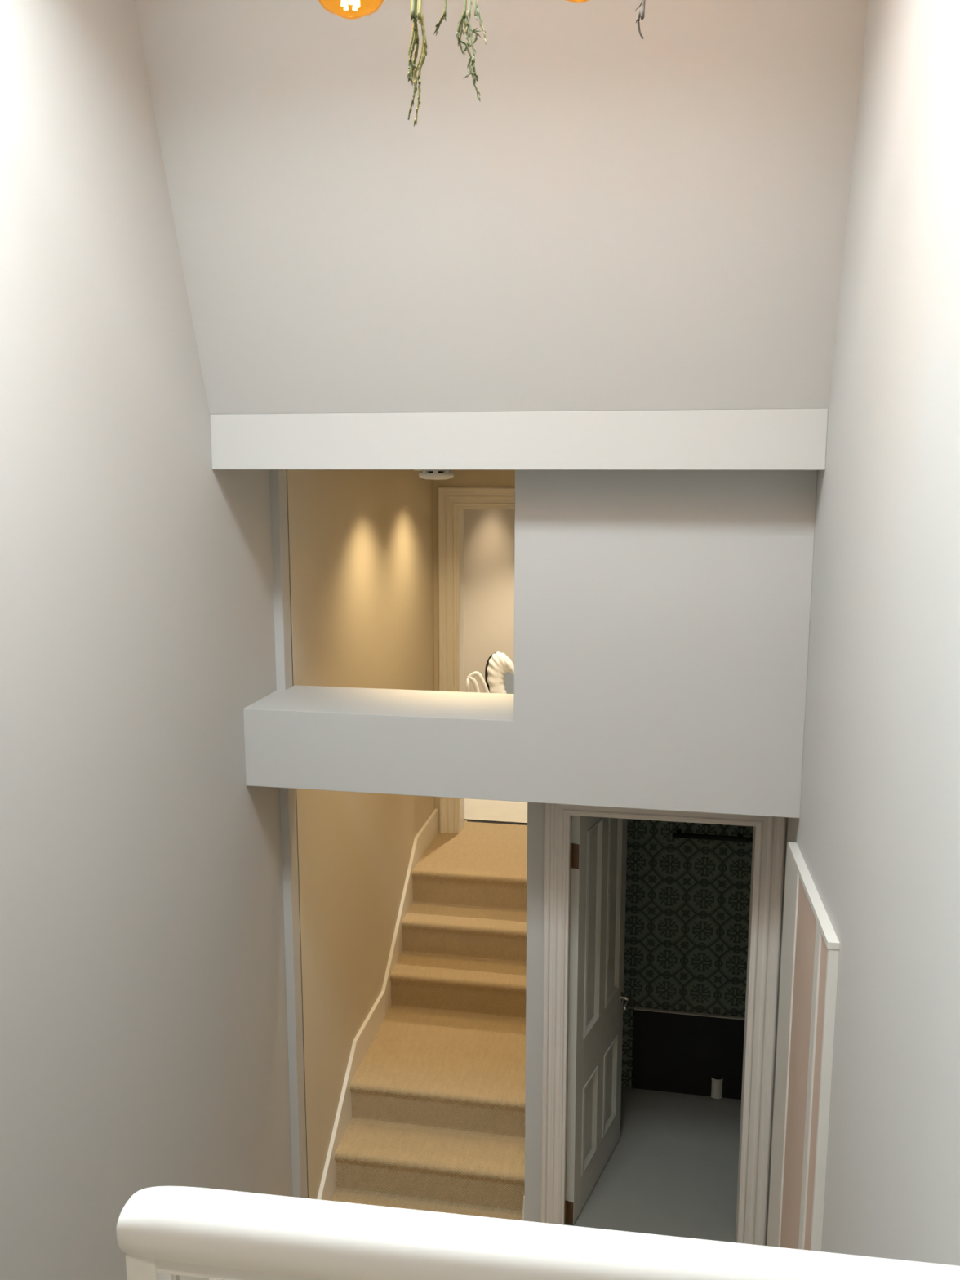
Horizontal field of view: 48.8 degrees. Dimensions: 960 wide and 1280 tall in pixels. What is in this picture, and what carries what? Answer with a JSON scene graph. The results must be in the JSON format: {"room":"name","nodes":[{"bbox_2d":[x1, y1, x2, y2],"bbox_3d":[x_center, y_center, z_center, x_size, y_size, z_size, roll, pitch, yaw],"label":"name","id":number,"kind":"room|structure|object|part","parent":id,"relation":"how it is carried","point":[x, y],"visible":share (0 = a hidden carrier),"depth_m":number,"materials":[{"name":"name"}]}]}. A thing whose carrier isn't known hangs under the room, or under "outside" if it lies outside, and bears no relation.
{"room":"stairwell","nodes":[
{"label":"stairwell","id":0,"kind":"room"},
{"bbox_2d":[170,1274,208,1279],"bbox_3d":[-0.326,2.034,1.687,0.298,2.446,0.040,2,10,10],"label":"railing","id":1,"kind":"object","parent":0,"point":[172,1277],"visible":0.02,"depth_m":1.50,"materials":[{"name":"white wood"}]},
{"bbox_2d":[0,0,435,1279],"bbox_3d":[-1.125,0.511,3.165,0.180,5.196,8.217,2,10,10],"label":"wall","id":2,"kind":"structure","parent":0,"point":[144,1039],"depth_m":3.24,"materials":[{"name":"grey paint"}]},
{"bbox_2d":[269,469,308,1198],"bbox_3d":[-0.821,1.023,4.552,0.057,3.734,0.095,2,10,10],"label":"trim","id":3,"kind":"structure","parent":2,"relation":"attached to","point":[278,491],"depth_m":4.52,"materials":[{"name":"grey paint"}]},
{"bbox_2d":[316,808,438,1200],"bbox_3d":[-0.531,1.943,6.056,0.021,1.199,2.565,2,10,10],"label":"baseboard","id":4,"kind":"structure","parent":2,"relation":"attached to","point":[362,1042],"depth_m":5.78,"materials":[{"name":"white paint"}]},
{"bbox_2d":[330,1191,522,1220],"bbox_3d":[-0.271,3.233,2.284,2.060,0.114,5.950,2,10,10],"label":"floor","id":5,"kind":"structure","parent":0,"point":[344,1197],"depth_m":5.08,"materials":[{"name":"carpet"}]},
{"bbox_2d":[334,819,527,1214],"bbox_3d":[0.004,1.993,6.252,0.982,1.036,2.574,2,10,10],"label":"staircase","id":6,"kind":"structure","parent":5,"relation":"on","point":[437,1094],"depth_m":5.69,"materials":[{"name":"carpet"}]},
{"bbox_2d":[432,470,515,831],"bbox_3d":[0.220,0.093,6.998,1.043,2.470,0.133,2,10,10],"label":"wall","id":7,"kind":"structure","parent":0,"point":[461,478],"depth_m":6.83,"materials":[{"name":"beige paint"}]},
{"bbox_2d":[437,487,515,833],"bbox_3d":[0.221,0.165,7.003,0.975,2.327,0.167,2,10,10],"label":"door frame","id":8,"kind":"structure","parent":7,"relation":"in","point":[451,501],"depth_m":6.93,"materials":[{"name":"white paint"}]},
{"bbox_2d":[466,820,527,825],"bbox_3d":[0.256,1.290,7.377,0.701,0.022,0.023,2,10,10],"label":"trim","id":9,"kind":"structure","parent":7,"relation":"attached to","point":[467,820],"depth_m":7.40,"materials":[{"name":"grey plastic"}]},
{"bbox_2d":[463,508,515,693],"bbox_3d":[0.485,-0.202,8.839,2.660,2.679,0.095,2,10,10],"label":"wall","id":10,"kind":"structure","parent":0,"point":[488,533],"depth_m":8.83,"materials":[{"name":"beige paint"}]},
{"bbox_2d":[464,798,527,823],"bbox_3d":[0.300,1.223,8.082,2.755,0.114,1.900,2,10,10],"label":"floor","id":11,"kind":"structure","parent":0,"point":[508,811],"depth_m":7.66,"materials":[{"name":"tile"}]},
{"bbox_2d":[466,671,489,693],"bbox_3d":[0.053,0.693,8.227,0.391,0.888,0.380,2,10,10],"label":"chair","id":12,"kind":"object","parent":11,"relation":"on","point":[471,677],"visible":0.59,"depth_m":8.22,"materials":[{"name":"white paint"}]},
{"bbox_3d":[-0.057,0.479,8.379,0.110,0.346,0.024,4,10,23],"label":"post","id":13,"kind":"part","parent":12,"relation":"part of","materials":[{"name":"white paint"}]},
{"bbox_3d":[0.578,0.799,8.620,0.323,0.547,0.617,2,10,10],"label":"cabinet","id":14,"kind":"object","parent":11,"relation":"on","visible":0},
{"bbox_2d":[484,651,514,693],"bbox_3d":[0.179,0.335,8.414,0.288,0.483,0.176,2,10,10],"label":"mirror","id":15,"kind":"object","parent":14,"relation":"on","point":[500,668],"visible":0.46,"depth_m":8.37,"materials":[{"name":"white paint"}]},
{"bbox_3d":[0.250,0.362,8.410,0.132,0.239,0.042,2,10,10],"label":"glass","id":16,"kind":"part","parent":15,"relation":"part of","materials":[{"name":"white mirror"}]},
{"bbox_2d":[133,0,867,413],"bbox_3d":[0.047,-1.421,3.229,2.060,1.404,0.674,2,10,10],"label":"ceiling","id":17,"kind":"structure","parent":0,"point":[619,220],"depth_m":3.17,"materials":[{"name":"grey paint"}]},
{"bbox_2d":[243,470,817,817],"bbox_3d":[0.155,-0.096,4.031,2.060,1.318,0.494,2,10,10],"label":"wall","id":18,"kind":"structure","parent":0,"point":[662,617],"depth_m":3.73,"materials":[{"name":"grey paint"}]},
{"bbox_2d":[209,408,828,470],"bbox_3d":[0.091,-0.674,3.594,2.060,0.190,0.190,2,10,10],"label":"beam","id":19,"kind":"structure","parent":18,"relation":"attached to","point":[730,439],"depth_m":3.49,"materials":[{"name":"grey paint"}]},
{"bbox_2d":[524,802,787,1245],"bbox_3d":[0.772,1.724,4.410,1.159,2.397,0.114,2,10,10],"label":"wall","id":20,"kind":"structure","parent":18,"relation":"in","point":[535,811],"depth_m":4.41,"materials":[{"name":"grey paint"}]},
{"bbox_2d":[540,803,786,1245],"bbox_3d":[0.733,1.580,4.381,0.934,1.968,0.138,2,10,10],"label":"door frame","id":21,"kind":"structure","parent":20,"relation":"attached to","point":[769,832],"depth_m":4.30,"materials":[{"name":"white paint"}]},
{"bbox_2d":[564,815,631,1224],"bbox_3d":[0.552,1.572,4.725,0.099,1.856,0.674,4,10,25],"label":"panelled door","id":22,"kind":"structure","parent":21,"relation":"attached to","point":[598,845],"depth_m":4.65,"materials":[{"name":"grey paint"}]},
{"bbox_3d":[0.472,2.127,4.700,0.040,0.413,0.193,4,10,25],"label":"panel","id":23,"kind":"part","parent":22,"relation":"part of","materials":[{"name":"grey paint"}]},
{"bbox_3d":[0.472,1.235,4.552,0.040,0.931,0.193,4,10,25],"label":"panel","id":24,"kind":"part","parent":22,"relation":"part of","materials":[{"name":"grey paint"}]},
{"bbox_3d":[0.594,2.085,4.958,0.040,0.413,0.193,4,10,25],"label":"panel","id":25,"kind":"part","parent":22,"relation":"part of","materials":[{"name":"grey paint"}]},
{"bbox_3d":[0.594,1.192,4.810,0.040,0.931,0.193,4,10,25],"label":"panel","id":26,"kind":"part","parent":22,"relation":"part of","materials":[{"name":"grey paint"}]},
{"bbox_3d":[0.674,1.696,4.964,0.058,0.048,0.125,4,10,23],"label":"handle","id":27,"kind":"part","parent":22,"relation":"part of","materials":[{"name":"silver metal"}]},
{"bbox_2d":[564,1084,741,1242],"bbox_3d":[0.947,2.517,5.037,1.246,0.095,1.140,2,10,10],"label":"floor","id":28,"kind":"structure","parent":0,"point":[672,1170],"depth_m":4.95,"materials":[{"name":"plastic"}]},
{"bbox_2d":[632,1007,744,1099],"bbox_3d":[1.231,2.162,5.502,0.861,0.453,0.020,2,10,10],"label":"wainscoting","id":29,"kind":"structure","parent":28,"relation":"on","point":[676,1051],"depth_m":5.52,"materials":[{"name":"black paint"}]},
{"bbox_2d":[711,1077,723,1098],"bbox_3d":[1.238,2.331,5.536,0.067,0.108,0.067,2,10,10],"label":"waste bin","id":30,"kind":"object","parent":28,"relation":"on","point":[717,1084],"visible":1,"depth_m":5.51,"materials":[{"name":"white plastic"}]},
{"bbox_2d":[621,818,753,1086],"bbox_3d":[1.061,1.404,5.468,1.246,2.150,0.095,2,10,10],"label":"wall","id":31,"kind":"structure","parent":0,"point":[687,901],"depth_m":5.43,"materials":[{"name":"paper"}]},
{"bbox_2d":[672,830,752,842],"bbox_3d":[1.292,0.986,5.275,0.652,0.026,0.060,2,10,10],"label":"wall rail","id":32,"kind":"object","parent":31,"relation":"attached to","point":[740,837],"visible":0.66,"depth_m":5.27,"materials":[{"name":"grey paint"}]},
{"bbox_2d":[766,0,959,1266],"bbox_3d":[0.761,0.802,1.409,0.142,5.196,5.415,2,10,10],"label":"wall","id":33,"kind":"structure","parent":0,"point":[876,833],"depth_m":2.20,"materials":[{"name":"grey paint"}]},
{"bbox_2d":[521,1195,524,1220],"bbox_3d":[0.182,2.599,4.628,0.028,0.370,0.019,2,10,10],"label":"baseboard","id":34,"kind":"structure","parent":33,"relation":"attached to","point":[522,1217],"depth_m":4.60,"materials":[{"name":"white paint"}]},
{"bbox_2d":[766,841,839,1251],"bbox_3d":[1.028,1.825,3.490,0.030,2.270,1.094,2,10,10],"label":"wainscot","id":35,"kind":"structure","parent":33,"relation":"attached to","point":[810,949],"depth_m":3.29,"materials":[{"name":"beige paint"}]},
{"bbox_3d":[1.028,1.838,3.467,0.021,2.252,1.002,2,10,10],"label":"panel","id":36,"kind":"part","parent":35,"relation":"part of","materials":[{"name":"beige paint"}]},
{"bbox_3d":[-0.387,-1.944,0.805,2.345,0.418,4.988,2,10,10],"label":"ceiling","id":37,"kind":"structure","parent":0,"visible":0},
{"bbox_2d":[317,0,383,19],"bbox_3d":[-0.228,-1.686,1.773,0.126,1.186,0.126,2,10,10],"label":"pendant lamp","id":38,"kind":"object","parent":37,"relation":"hanging from","point":[356,3],"visible":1,"depth_m":1.88,"materials":[{"name":"brown"}]},
{"bbox_2d":[564,0,589,3],"bbox_3d":[0.188,-1.757,1.927,0.126,1.095,0.126,2,10,10],"label":"pendant lamp","id":39,"kind":"object","parent":37,"relation":"hanging from","point":[584,1],"visible":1,"depth_m":2.04,"materials":[{"name":"brown"}]},
{"bbox_3d":[-0.054,-1.880,1.804,1.600,0.813,0.107,2,10,10],"label":"branch","id":40,"kind":"object","parent":37,"relation":"hanging from","visible":0},
{"bbox_2d":[407,0,426,126],"bbox_3d":[-0.108,-1.188,1.858,0.047,0.574,0.147,1,9,5],"label":"trailing plant","id":41,"kind":"object","parent":40,"relation":"hanging from","point":[411,73],"visible":1,"depth_m":1.83,"materials":[{"name":"green plant"}]},
{"bbox_3d":[-0.106,-1.223,1.853,0.017,0.503,0.145,2,10,10],"label":"stem","id":42,"kind":"part","parent":41,"relation":"part of","materials":[{"name":"green plant"}]},
{"bbox_3d":[-0.117,-1.032,1.843,0.017,0.074,0.009,2,10,10],"label":"stem","id":43,"kind":"part","parent":41,"relation":"part of","materials":[{"name":"green plant"}]},
{"bbox_3d":[-0.115,-1.210,1.894,0.022,0.540,0.072,2,10,10],"label":"stem","id":44,"kind":"part","parent":41,"relation":"part of","materials":[{"name":"green plant"}]},
{"bbox_3d":[-0.109,-1.234,1.871,0.016,0.487,0.107,2,10,10],"label":"stem","id":45,"kind":"part","parent":41,"relation":"part of","materials":[{"name":"green plant"}]},
{"bbox_3d":[-0.118,-1.033,1.878,0.020,0.092,0.008,3,10,18],"label":"stem","id":46,"kind":"part","parent":41,"relation":"part of","materials":[{"name":"green plant"}]},
{"bbox_3d":[-0.114,-0.965,1.853,0.010,0.058,0.007,1,9,5],"label":"stem","id":47,"kind":"part","parent":41,"relation":"part of","materials":[{"name":"green plant"}]},
{"bbox_3d":[-0.099,-1.229,1.869,0.021,0.496,0.107,2,10,10],"label":"stem","id":48,"kind":"part","parent":41,"relation":"part of","materials":[{"name":"green plant"}]},
{"bbox_3d":[-0.092,-1.188,1.856,0.025,0.574,0.146,2,10,10],"label":"stem","id":49,"kind":"part","parent":41,"relation":"part of","materials":[{"name":"green plant"}]},
{"bbox_2d":[433,0,447,35],"bbox_3d":[-0.064,-1.270,1.863,0.028,0.413,0.092,2,10,10],"label":"sprig","id":50,"kind":"object","parent":40,"relation":"hanging from","point":[444,14],"visible":1,"depth_m":1.85,"materials":[{"name":"green plant"}]},
{"bbox_2d":[456,0,486,101],"bbox_3d":[-0.013,-1.208,1.853,0.046,0.531,0.113,2,10,10],"label":"trailing plant","id":51,"kind":"object","parent":40,"relation":"hanging from","point":[464,19],"visible":1,"depth_m":1.86,"materials":[{"name":"green plant"}]},
{"bbox_3d":[-0.027,-1.053,1.851,0.024,0.059,0.006,2,10,10],"label":"stem","id":52,"kind":"part","parent":51,"relation":"part of","materials":[{"name":"green plant"}]},
{"bbox_3d":[-0.024,-1.066,1.866,0.013,0.061,0.006,2,10,10],"label":"stem","id":53,"kind":"part","parent":51,"relation":"part of","materials":[{"name":"green plant"}]},
{"bbox_3d":[-0.022,-1.021,1.891,0.019,0.034,0.006,2,10,10],"label":"stem","id":54,"kind":"part","parent":51,"relation":"part of","materials":[{"name":"green plant"}]},
{"bbox_3d":[-0.011,-1.236,1.866,0.018,0.480,0.079,2,10,10],"label":"stem","id":55,"kind":"part","parent":51,"relation":"part of","materials":[{"name":"green plant"}]},
{"bbox_3d":[-0.015,-1.090,1.895,0.035,0.056,0.008,2,10,10],"label":"stem","id":56,"kind":"part","parent":51,"relation":"part of","materials":[{"name":"green plant"}]},
{"bbox_3d":[-0.007,-0.981,1.842,0.010,0.019,0.006,2,10,10],"label":"stem","id":57,"kind":"part","parent":51,"relation":"part of","materials":[{"name":"green plant"}]},
{"bbox_3d":[0.003,-1.271,1.878,0.024,0.415,0.040,2,10,10],"label":"stem","id":58,"kind":"part","parent":51,"relation":"part of","materials":[{"name":"green plant"}]},
{"bbox_2d":[634,0,645,39],"bbox_3d":[0.277,-1.246,1.802,0.020,0.441,0.093,2,10,10],"label":"sprig","id":59,"kind":"object","parent":40,"relation":"hanging from","point":[642,11],"visible":1,"depth_m":1.79,"materials":[{"name":"white plant"}]},
{"bbox_3d":[0.401,-0.908,5.226,2.345,0.106,3.258,2,10,10],"label":"ceiling","id":60,"kind":"structure","parent":0,"visible":0},
{"bbox_2d":[418,470,453,479],"bbox_3d":[-0.183,-0.699,4.446,0.148,0.051,0.148,2,10,10],"label":"smoke detector","id":61,"kind":"object","parent":60,"relation":"attached to","point":[425,474],"visible":0.93,"depth_m":4.39,"materials":[{"name":"white plastic"}]},
{"bbox_2d":[419,471,452,473],"bbox_3d":[-0.183,-0.704,4.445,0.138,0.011,0.138,2,10,10],"label":"vent","id":62,"kind":"object","parent":61,"relation":"attached to","point":[420,472],"depth_m":4.40,"materials":[{"name":"grey plastic"}]},
{"bbox_3d":[-0.616,1.630,0.157,2.060,0.190,2.214,2,10,10],"label":"floor","id":63,"kind":"structure","parent":0,"visible":0},
{"bbox_2d":[115,1186,959,1279],"bbox_3d":[0.138,0.938,0.919,0.898,0.926,0.055,1,10,8],"label":"balustrade","id":64,"kind":"object","parent":63,"relation":"on","point":[162,1232],"visible":1,"depth_m":0.86,"materials":[{"name":"white paint"}]},
{"bbox_3d":[-0.287,0.952,0.984,0.028,0.878,0.030,2,10,10],"label":"newel post","id":65,"kind":"part","parent":64,"relation":"part of","materials":[{"name":"white paint"}]}
]}

